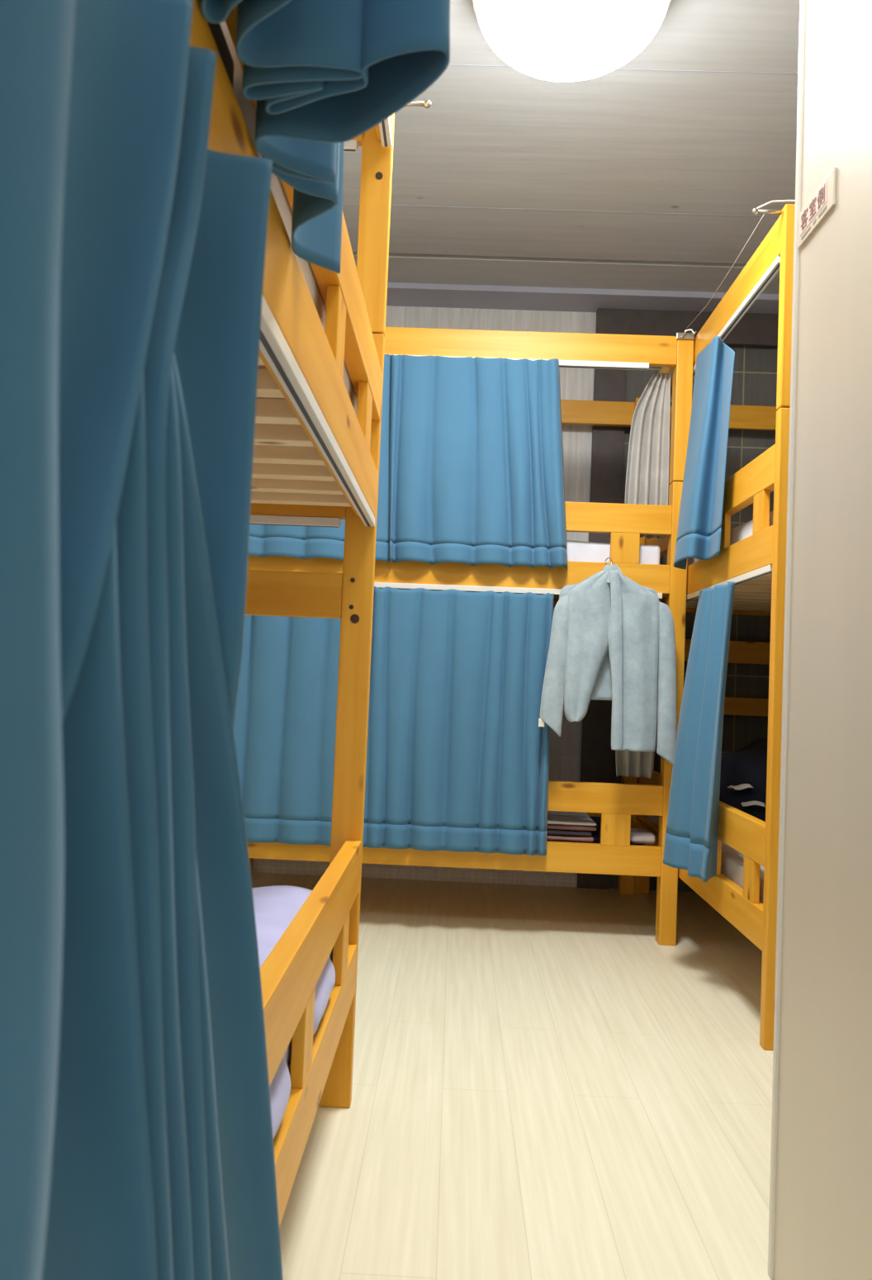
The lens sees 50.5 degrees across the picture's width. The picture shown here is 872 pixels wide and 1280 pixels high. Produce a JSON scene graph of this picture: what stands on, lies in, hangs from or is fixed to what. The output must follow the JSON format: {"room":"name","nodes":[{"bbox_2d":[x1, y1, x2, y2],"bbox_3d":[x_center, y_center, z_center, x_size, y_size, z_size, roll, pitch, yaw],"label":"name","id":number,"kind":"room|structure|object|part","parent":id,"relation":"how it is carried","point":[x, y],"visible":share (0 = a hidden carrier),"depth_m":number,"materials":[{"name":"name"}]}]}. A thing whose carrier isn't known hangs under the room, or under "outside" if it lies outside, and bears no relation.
{"room":"dormitory","nodes":[
{"label":"dormitory","id":0,"kind":"room"},
{"bbox_2d":[251,872,774,1279],"bbox_3d":[0.350,1.236,1.688,3.640,0.100,6.890,2,-2,1],"label":"floor","id":1,"kind":"structure","parent":0,"point":[544,1087],"depth_m":2.45,"materials":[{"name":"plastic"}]},
{"bbox_2d":[189,0,431,1227],"bbox_3d":[-0.652,-0.198,1.384,1.128,2.655,2.140,2,-2,1],"label":"bunk bed","id":2,"kind":"object","parent":1,"relation":"on","point":[316,462],"visible":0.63,"depth_m":1.92,"materials":[{"name":"brown wood"}]},
{"bbox_2d":[0,0,282,1279],"bbox_3d":[-0.192,0.202,0.646,0.090,1.135,0.902,2,-2,2],"label":"curtain","id":3,"kind":"object","parent":2,"relation":"hanging from","point":[136,1137],"visible":1,"depth_m":0.51,"materials":[{"name":"blue fabric"}]},
{"bbox_2d":[199,0,234,87],"bbox_3d":[-0.244,-0.545,0.771,0.031,0.205,0.485,2,-2,1],"label":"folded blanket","id":4,"kind":"object","parent":2,"relation":"on","point":[216,30],"visible":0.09,"depth_m":0.96,"materials":[{"name":"black fabric"}]},
{"bbox_3d":[-0.196,-0.421,1.383,0.040,0.125,2.060,2,-2,1],"label":"rail","id":5,"kind":"part","parent":2,"relation":"part of","materials":[{"name":"brown wood"}]},
{"bbox_3d":[-0.186,-0.681,1.394,0.040,0.127,2.060,2,-2,1],"label":"guard rail","id":6,"kind":"part","parent":2,"relation":"part of","materials":[{"name":"brown wood"}]},
{"bbox_3d":[-0.236,0.535,1.344,0.040,0.127,2.060,2,-2,1],"label":"guard rail","id":7,"kind":"part","parent":2,"relation":"part of","materials":[{"name":"brown wood"}]},
{"bbox_3d":[-0.246,0.796,1.333,0.040,0.124,2.060,2,-2,1],"label":"rail","id":8,"kind":"part","parent":2,"relation":"part of","materials":[{"name":"brown wood"}]},
{"bbox_2d":[200,0,450,273],"bbox_3d":[-0.076,-0.924,0.850,0.214,0.869,0.741,2,-2,1],"label":"curtain","id":9,"kind":"object","parent":2,"relation":"hanging from","point":[320,74],"visible":0.99,"depth_m":0.82,"materials":[{"name":"blue fabric"}]},
{"bbox_3d":[-0.217,0.191,2.409,0.080,1.998,0.040,2,-2,1],"label":"post","id":10,"kind":"part","parent":2,"relation":"part of","materials":[{"name":"brown wood"}]},
{"bbox_3d":[-0.163,-1.136,2.464,0.080,0.653,0.040,2,-2,1],"label":"post","id":11,"kind":"part","parent":2,"relation":"part of","materials":[{"name":"brown wood"}]},
{"bbox_3d":[-0.155,-1.429,1.425,0.040,0.127,2.060,2,-2,1],"label":"rail","id":12,"kind":"part","parent":2,"relation":"part of","materials":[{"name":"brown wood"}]},
{"bbox_3d":[-0.023,-1.430,2.468,0.019,0.020,0.020,2,-2,1],"label":"knob","id":13,"kind":"part","parent":2,"relation":"part of","materials":[{"name":"silver metal"}]},
{"bbox_3d":[-0.700,-0.505,1.383,0.898,0.143,1.970,2,-2,1],"label":"mattress","id":14,"kind":"object","parent":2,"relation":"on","visible":0},
{"bbox_2d":[219,20,357,415],"bbox_3d":[-0.430,-0.628,1.687,0.452,0.146,1.300,2,-2,1],"label":"duvet","id":15,"kind":"object","parent":14,"relation":"on","point":[248,108],"visible":0.02,"depth_m":1.28,"materials":[{"name":"white fabric"}]},
{"bbox_2d":[246,327,696,945],"bbox_3d":[0.034,-0.046,4.509,2.116,2.665,1.054,2,-2,1],"label":"bunk bed","id":16,"kind":"object","parent":1,"relation":"on","point":[618,805],"visible":0.35,"depth_m":4.03,"materials":[{"name":"brown wood"}]},
{"bbox_3d":[-0.990,0.266,5.006,0.072,1.998,0.080,2,-2,1],"label":"post","id":17,"kind":"part","parent":16,"relation":"part of","materials":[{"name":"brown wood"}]},
{"bbox_2d":[232,586,554,855],"bbox_3d":[-0.229,0.328,3.967,1.449,1.120,0.074,2,-2,1],"label":"curtain","id":18,"kind":"object","parent":16,"relation":"hanging from","point":[457,751],"visible":0.82,"depth_m":3.95,"materials":[{"name":"blue fabric"}]},
{"bbox_2d":[248,354,567,568],"bbox_3d":[-0.159,-0.791,4.006,1.497,0.909,0.077,2,-2,1],"label":"curtain","id":19,"kind":"object","parent":16,"relation":"hanging from","point":[471,468],"visible":0.71,"depth_m":3.99,"materials":[{"name":"blue fabric"}]},
{"bbox_3d":[-0.017,0.915,4.008,1.970,0.124,0.040,2,-2,1],"label":"rail","id":20,"kind":"part","parent":16,"relation":"part of","materials":[{"name":"brown wood"}]},
{"bbox_3d":[0.033,-0.302,4.059,1.970,0.125,0.040,2,-2,1],"label":"rail","id":21,"kind":"part","parent":16,"relation":"part of","materials":[{"name":"brown wood"}]},
{"bbox_3d":[0.074,-1.310,4.100,1.970,0.127,0.040,2,-2,1],"label":"rail","id":22,"kind":"part","parent":16,"relation":"part of","materials":[{"name":"brown wood"}]},
{"bbox_2d":[401,540,660,589],"bbox_3d":[0.059,-0.362,4.534,1.880,0.178,0.890,2,-2,1],"label":"mattress","id":23,"kind":"object","parent":16,"relation":"on","point":[577,551],"visible":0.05,"depth_m":4.08,"materials":[{"name":"white fabric"}]},
{"bbox_3d":[0.053,-0.262,5.025,1.970,0.125,0.040,2,-2,1],"label":"rail","id":24,"kind":"part","parent":16,"relation":"part of","materials":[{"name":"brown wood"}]},
{"bbox_3d":[0.004,0.956,4.975,1.970,0.124,0.040,2,-2,1],"label":"rail","id":25,"kind":"part","parent":16,"relation":"part of","materials":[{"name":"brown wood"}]},
{"bbox_2d":[547,815,645,845],"bbox_3d":[0.007,0.908,4.482,1.880,0.072,0.890,2,-2,1],"label":"mattress","id":26,"kind":"object","parent":16,"relation":"on","point":[595,835],"visible":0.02,"depth_m":4.30,"materials":[{"name":"fabric"}]},
{"bbox_2d":[547,834,593,842],"bbox_3d":[0.453,0.868,4.196,0.480,0.023,0.325,2,-2,1],"label":"folded cloth","id":27,"kind":"object","parent":26,"relation":"on","point":[550,837],"visible":0.2,"depth_m":4.03,"materials":[{"name":"pink fabric"}]},
{"bbox_2d":[547,829,592,836],"bbox_3d":[0.459,0.844,4.197,0.450,0.021,0.325,2,-2,1],"label":"folded cloth","id":28,"kind":"object","parent":27,"relation":"on","point":[552,832],"visible":0.15,"depth_m":4.03,"materials":[{"name":"grey fabric"}]},
{"bbox_2d":[547,824,596,830],"bbox_3d":[0.455,0.820,4.198,0.500,0.020,0.325,2,-2,1],"label":"folded cloth","id":29,"kind":"object","parent":28,"relation":"on","point":[565,827],"visible":0.24,"depth_m":4.04,"materials":[{"name":"fabric"}]},
{"bbox_2d":[547,810,597,825],"bbox_3d":[0.475,0.800,4.198,0.460,0.018,0.325,2,-2,1],"label":"folded cloth","id":30,"kind":"object","parent":29,"relation":"on","point":[553,817],"visible":0.52,"depth_m":4.13,"materials":[{"name":"white fabric"}]},
{"bbox_2d":[630,828,655,843],"bbox_3d":[0.907,0.873,4.139,0.110,0.047,0.220,2,-2,1],"label":"folded towel","id":31,"kind":"object","parent":26,"relation":"on","point":[637,836],"visible":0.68,"depth_m":4.04,"materials":[{"name":"white fabric"}]},
{"bbox_3d":[0.095,-1.269,5.067,1.970,0.127,0.040,2,-2,1],"label":"rail","id":32,"kind":"part","parent":16,"relation":"part of","materials":[{"name":"brown wood"}]},
{"bbox_3d":[-0.006,0.654,4.019,1.970,0.127,0.040,2,-2,1],"label":"guard rail","id":33,"kind":"part","parent":16,"relation":"part of","materials":[{"name":"brown wood"}]},
{"bbox_3d":[0.043,-0.562,4.069,1.970,0.127,0.040,2,-2,1],"label":"guard rail","id":34,"kind":"part","parent":16,"relation":"part of","materials":[{"name":"brown wood"}]},
{"bbox_3d":[1.050,0.348,4.958,0.072,1.998,0.080,2,-2,1],"label":"post","id":35,"kind":"part","parent":16,"relation":"part of","materials":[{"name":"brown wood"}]},
{"bbox_3d":[1.104,-0.979,5.013,0.072,0.653,0.080,2,-2,1],"label":"post","id":36,"kind":"part","parent":16,"relation":"part of","materials":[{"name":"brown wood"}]},
{"bbox_2d":[615,601,660,777],"bbox_3d":[0.895,0.215,4.106,0.183,0.780,0.064,2,-2,9],"label":"curtain","id":37,"kind":"object","parent":16,"relation":"hanging from","point":[628,763],"visible":0.22,"depth_m":4.09,"materials":[{"name":"fabric"}]},
{"bbox_2d":[624,372,670,538],"bbox_3d":[0.944,-0.828,4.150,0.195,0.741,0.062,2,-2,1],"label":"curtain","id":38,"kind":"object","parent":16,"relation":"hanging from","point":[648,456],"visible":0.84,"depth_m":4.15,"materials":[{"name":"fabric"}]},
{"bbox_3d":[1.030,0.309,4.027,0.072,1.998,0.080,2,-2,1],"label":"post","id":39,"kind":"part","parent":16,"relation":"part of","materials":[{"name":"brown wood"}]},
{"bbox_3d":[1.084,-1.018,4.082,0.072,0.653,0.080,2,-2,1],"label":"post","id":40,"kind":"part","parent":16,"relation":"part of","materials":[{"name":"brown wood"}]},
{"bbox_2d":[634,199,795,1050],"bbox_3d":[1.548,-0.014,3.936,1.130,2.677,2.112,2,-2,1],"label":"bunk bed","id":41,"kind":"object","parent":1,"relation":"on","point":[756,563],"visible":0.4,"depth_m":3.09,"materials":[{"name":"brown wood"}]},
{"bbox_3d":[1.132,0.352,4.966,0.080,1.998,0.040,2,-2,1],"label":"post","id":42,"kind":"part","parent":41,"relation":"part of","materials":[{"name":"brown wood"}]},
{"bbox_2d":[663,581,734,881],"bbox_3d":[0.980,0.335,3.505,0.150,1.069,0.492,2,-2,1],"label":"curtain","id":43,"kind":"object","parent":41,"relation":"hanging from","point":[692,824],"visible":1,"depth_m":3.40,"materials":[{"name":"blue fabric"}]},
{"bbox_3d":[1.063,0.955,3.908,0.040,0.124,2.027,2,-2,1],"label":"rail","id":44,"kind":"part","parent":41,"relation":"part of","materials":[{"name":"brown wood"}]},
{"bbox_3d":[1.074,0.694,3.919,0.040,0.127,2.027,2,-2,1],"label":"guard rail","id":45,"kind":"part","parent":41,"relation":"part of","materials":[{"name":"brown wood"}]},
{"bbox_2d":[673,336,734,569],"bbox_3d":[1.037,-0.755,3.624,0.124,0.890,0.622,2,-2,1],"label":"curtain","id":46,"kind":"object","parent":41,"relation":"hanging from","point":[699,523],"visible":1,"depth_m":3.55,"materials":[{"name":"blue fabric"}]},
{"bbox_2d":[647,815,764,902],"bbox_3d":[1.537,0.906,3.883,0.896,0.151,1.980,2,-2,1],"label":"mattress","id":47,"kind":"object","parent":41,"relation":"on","point":[732,861],"visible":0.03,"depth_m":3.39,"materials":[{"name":"white fabric"}]},
{"bbox_2d":[719,738,767,821],"bbox_3d":[1.569,0.645,4.175,0.892,0.388,1.294,2,-2,1],"label":"clothing","id":48,"kind":"object","parent":47,"relation":"on","point":[747,765],"visible":0.17,"depth_m":3.89,"materials":[{"name":"fabric"}]},
{"bbox_2d":[727,783,753,790],"bbox_3d":[1.259,0.606,3.827,0.087,0.022,0.058,3,-2,-16],"label":"tissue","id":49,"kind":"object","parent":48,"relation":"on","point":[742,786],"visible":1,"depth_m":3.81,"materials":[{"name":"white paper"}]},
{"bbox_2d":[740,801,765,806],"bbox_3d":[1.280,0.660,3.734,0.086,0.023,0.058,2,-2,13],"label":"tissue","id":50,"kind":"object","parent":48,"relation":"on","point":[751,803],"visible":1,"depth_m":3.72,"materials":[{"name":"white paper"}]},
{"bbox_3d":[1.124,-0.522,3.969,0.040,0.127,2.027,2,-2,1],"label":"guard rail","id":51,"kind":"part","parent":41,"relation":"part of","materials":[{"name":"brown wood"}]},
{"bbox_3d":[1.113,-0.262,3.958,0.040,0.125,2.027,2,-2,1],"label":"rail","id":52,"kind":"part","parent":41,"relation":"part of","materials":[{"name":"brown wood"}]},
{"bbox_2d":[686,213,765,328],"bbox_3d":[1.074,-1.358,3.490,0.003,0.037,1.045,2,-2,2],"label":"cord","id":53,"kind":"object","parent":41,"relation":"attached to","point":[765,213],"visible":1,"depth_m":3.36,"materials":[{"name":"beige plastic"}]},
{"bbox_3d":[1.154,-1.269,3.999,0.040,0.127,2.027,2,-2,1],"label":"rail","id":54,"kind":"part","parent":41,"relation":"part of","materials":[{"name":"brown wood"}]},
{"bbox_2d":[687,510,773,566],"bbox_3d":[1.588,-0.319,3.934,0.894,0.168,1.980,2,-2,1],"label":"mattress","id":55,"kind":"object","parent":41,"relation":"on","point":[741,532],"visible":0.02,"depth_m":3.44,"materials":[{"name":"white fabric"}]},
{"bbox_3d":[1.025,-1.377,2.969,0.019,0.020,0.020,2,-2,1],"label":"knob","id":56,"kind":"part","parent":41,"relation":"part of","materials":[{"name":"silver metal"}]},
{"bbox_3d":[1.087,0.265,2.900,0.080,1.998,0.043,2,-2,1],"label":"post","id":57,"kind":"part","parent":41,"relation":"part of","materials":[{"name":"brown wood"}]},
{"bbox_3d":[1.142,-1.062,2.955,0.080,0.653,0.043,2,-2,1],"label":"post","id":58,"kind":"part","parent":41,"relation":"part of","materials":[{"name":"brown wood"}]},
{"bbox_2d":[252,305,777,891],"bbox_3d":[0.490,-0.270,5.131,3.640,3.200,0.130,2,-2,1],"label":"wall","id":59,"kind":"structure","parent":0,"point":[755,370],"depth_m":5.10,"materials":[{"name":"grey paint"}]},
{"bbox_2d":[251,860,577,886],"bbox_3d":[-0.265,1.268,5.042,2.060,0.060,0.012,2,-2,1],"label":"baseboard","id":60,"kind":"structure","parent":59,"relation":"attached to","point":[401,873],"depth_m":5.03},
{"bbox_2d":[386,282,779,313],"bbox_3d":[0.552,-1.869,5.042,3.540,0.050,0.240,2,-2,1],"label":"trim","id":61,"kind":"structure","parent":59,"relation":"attached to","point":[399,294],"depth_m":4.99,"materials":[{"name":"grey paint"}]},
{"bbox_2d":[596,308,778,346],"bbox_3d":[1.577,-1.711,5.088,1.380,0.173,0.029,2,-2,1],"label":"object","id":62,"kind":"structure","parent":59,"relation":"attached to","point":[753,329],"depth_m":5.08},
{"bbox_2d":[352,251,779,294],"bbox_3d":[0.552,-1.928,4.946,3.640,0.100,0.638,2,-2,1],"label":"ceiling","id":63,"kind":"structure","parent":0,"point":[402,267],"depth_m":4.74,"materials":[{"name":"concrete"}]},
{"bbox_2d":[342,0,800,264],"bbox_3d":[0.478,-2.073,1.482,3.640,0.100,6.208,2,-2,1],"label":"ceiling","id":64,"kind":"structure","parent":0,"point":[708,143],"depth_m":3.65,"materials":[{"name":"concrete"}]},
{"bbox_2d":[342,203,779,217],"bbox_3d":[0.532,-1.917,4.115,3.440,0.011,0.004,2,-2,1],"label":"trim","id":65,"kind":"structure","parent":64,"relation":"attached to","point":[343,204],"depth_m":4.11,"materials":[{"name":"grey paint"}]},
{"bbox_2d":[388,252,745,264],"bbox_3d":[0.545,-1.952,4.605,3.640,0.080,0.044,2,-2,1],"label":"trim","id":66,"kind":"structure","parent":64,"relation":"attached to","point":[389,253],"depth_m":4.62,"materials":[{"name":"grey"}]},
{"bbox_2d":[472,0,671,81],"bbox_3d":[0.400,-1.859,2.737,0.592,0.230,0.592,2,-2,1],"label":"ceiling lamp","id":67,"kind":"object","parent":64,"relation":"attached to","point":[557,40],"visible":1,"depth_m":2.70,"materials":[{"name":"white plastic"}]},
{"bbox_2d":[448,64,798,74],"bbox_3d":[0.512,-1.957,3.160,3.440,0.011,0.004,2,-2,1],"label":"trim","id":68,"kind":"structure","parent":64,"relation":"attached to","point":[448,64],"depth_m":3.15,"materials":[{"name":"grey paint"}]},
{"bbox_2d":[773,0,871,1279],"bbox_3d":[0.712,-0.467,0.104,0.100,3.200,3.400,2,-2,1],"label":"wall partition","id":69,"kind":"structure","parent":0,"point":[823,1219],"depth_m":1.59,"materials":[{"name":"white paint"}]},
{"bbox_2d":[768,0,805,1279],"bbox_3d":[0.700,-0.398,1.808,0.016,3.200,0.015,2,-2,1],"label":"trim","id":70,"kind":"structure","parent":69,"relation":"attached to","point":[803,2],"depth_m":1.79,"materials":[{"name":"white"}]},
{"bbox_2d":[797,166,836,248],"bbox_3d":[0.709,-0.803,1.727,0.006,0.068,0.170,2,-2,1],"label":"door sign","id":71,"kind":"object","parent":69,"relation":"attached to","point":[823,200],"visible":1,"depth_m":1.71,"materials":[{"name":"beige plastic"}]},
{"bbox_2d":[801,225,810,240],"bbox_3d":[0.707,-0.779,1.769,0.001,0.006,0.045,2,-2,1],"label":"print","id":72,"kind":"object","parent":71,"relation":"attached to","point":[806,230],"depth_m":1.77,"materials":[{"name":"brown"}]},
{"bbox_3d":[0.708,-0.810,1.737,0.001,0.042,0.128,2,-2,1],"label":"pink panel","id":73,"kind":"part","parent":71,"relation":"part of","materials":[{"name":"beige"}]},
{"bbox_2d":[818,204,826,218],"bbox_3d":[0.706,-0.782,1.690,0.001,0.006,0.036,2,-2,1],"label":"print","id":74,"kind":"object","parent":71,"relation":"attached to","point":[822,208],"depth_m":1.69,"materials":[{"name":"brown"}]},
{"bbox_3d":[0.738,-0.278,3.957,0.206,0.154,0.143,2,-2,1],"label":"hanger","id":75,"kind":"object","parent":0,"visible":0},
{"bbox_2d":[538,564,676,764],"bbox_3d":[0.726,0.099,3.868,0.576,0.830,0.098,2,-2,1],"label":"jacket","id":76,"kind":"object","parent":75,"relation":"hanging from","point":[613,638],"visible":1,"depth_m":3.84,"materials":[{"name":"grey fabric"}]},
{"bbox_3d":[0.635,0.023,3.857,0.200,0.643,0.039,2,-2,1],"label":"panel","id":77,"kind":"part","parent":76,"relation":"part of","materials":[{"name":"grey fabric"}]},
{"bbox_3d":[0.733,-0.013,3.907,0.439,0.534,0.028,2,-2,1],"label":"panel","id":78,"kind":"part","parent":76,"relation":"part of","materials":[{"name":"grey fabric"}]},
{"bbox_3d":[0.821,0.085,3.846,0.215,0.752,0.039,2,-2,-1],"label":"panel","id":79,"kind":"part","parent":76,"relation":"part of","materials":[{"name":"grey fabric"}]},
{"bbox_3d":[-0.757,0.702,1.333,0.882,0.161,1.970,2,-2,1],"label":"mattress","id":80,"kind":"object","parent":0,"visible":0},
{"bbox_2d":[251,885,335,1137],"bbox_3d":[-0.659,0.637,1.424,0.876,0.148,1.774,2,-2,1],"label":"quilt","id":81,"kind":"object","parent":80,"relation":"on","point":[276,907],"visible":0.17,"depth_m":1.90,"materials":[{"name":"purple fabric"}]}
]}

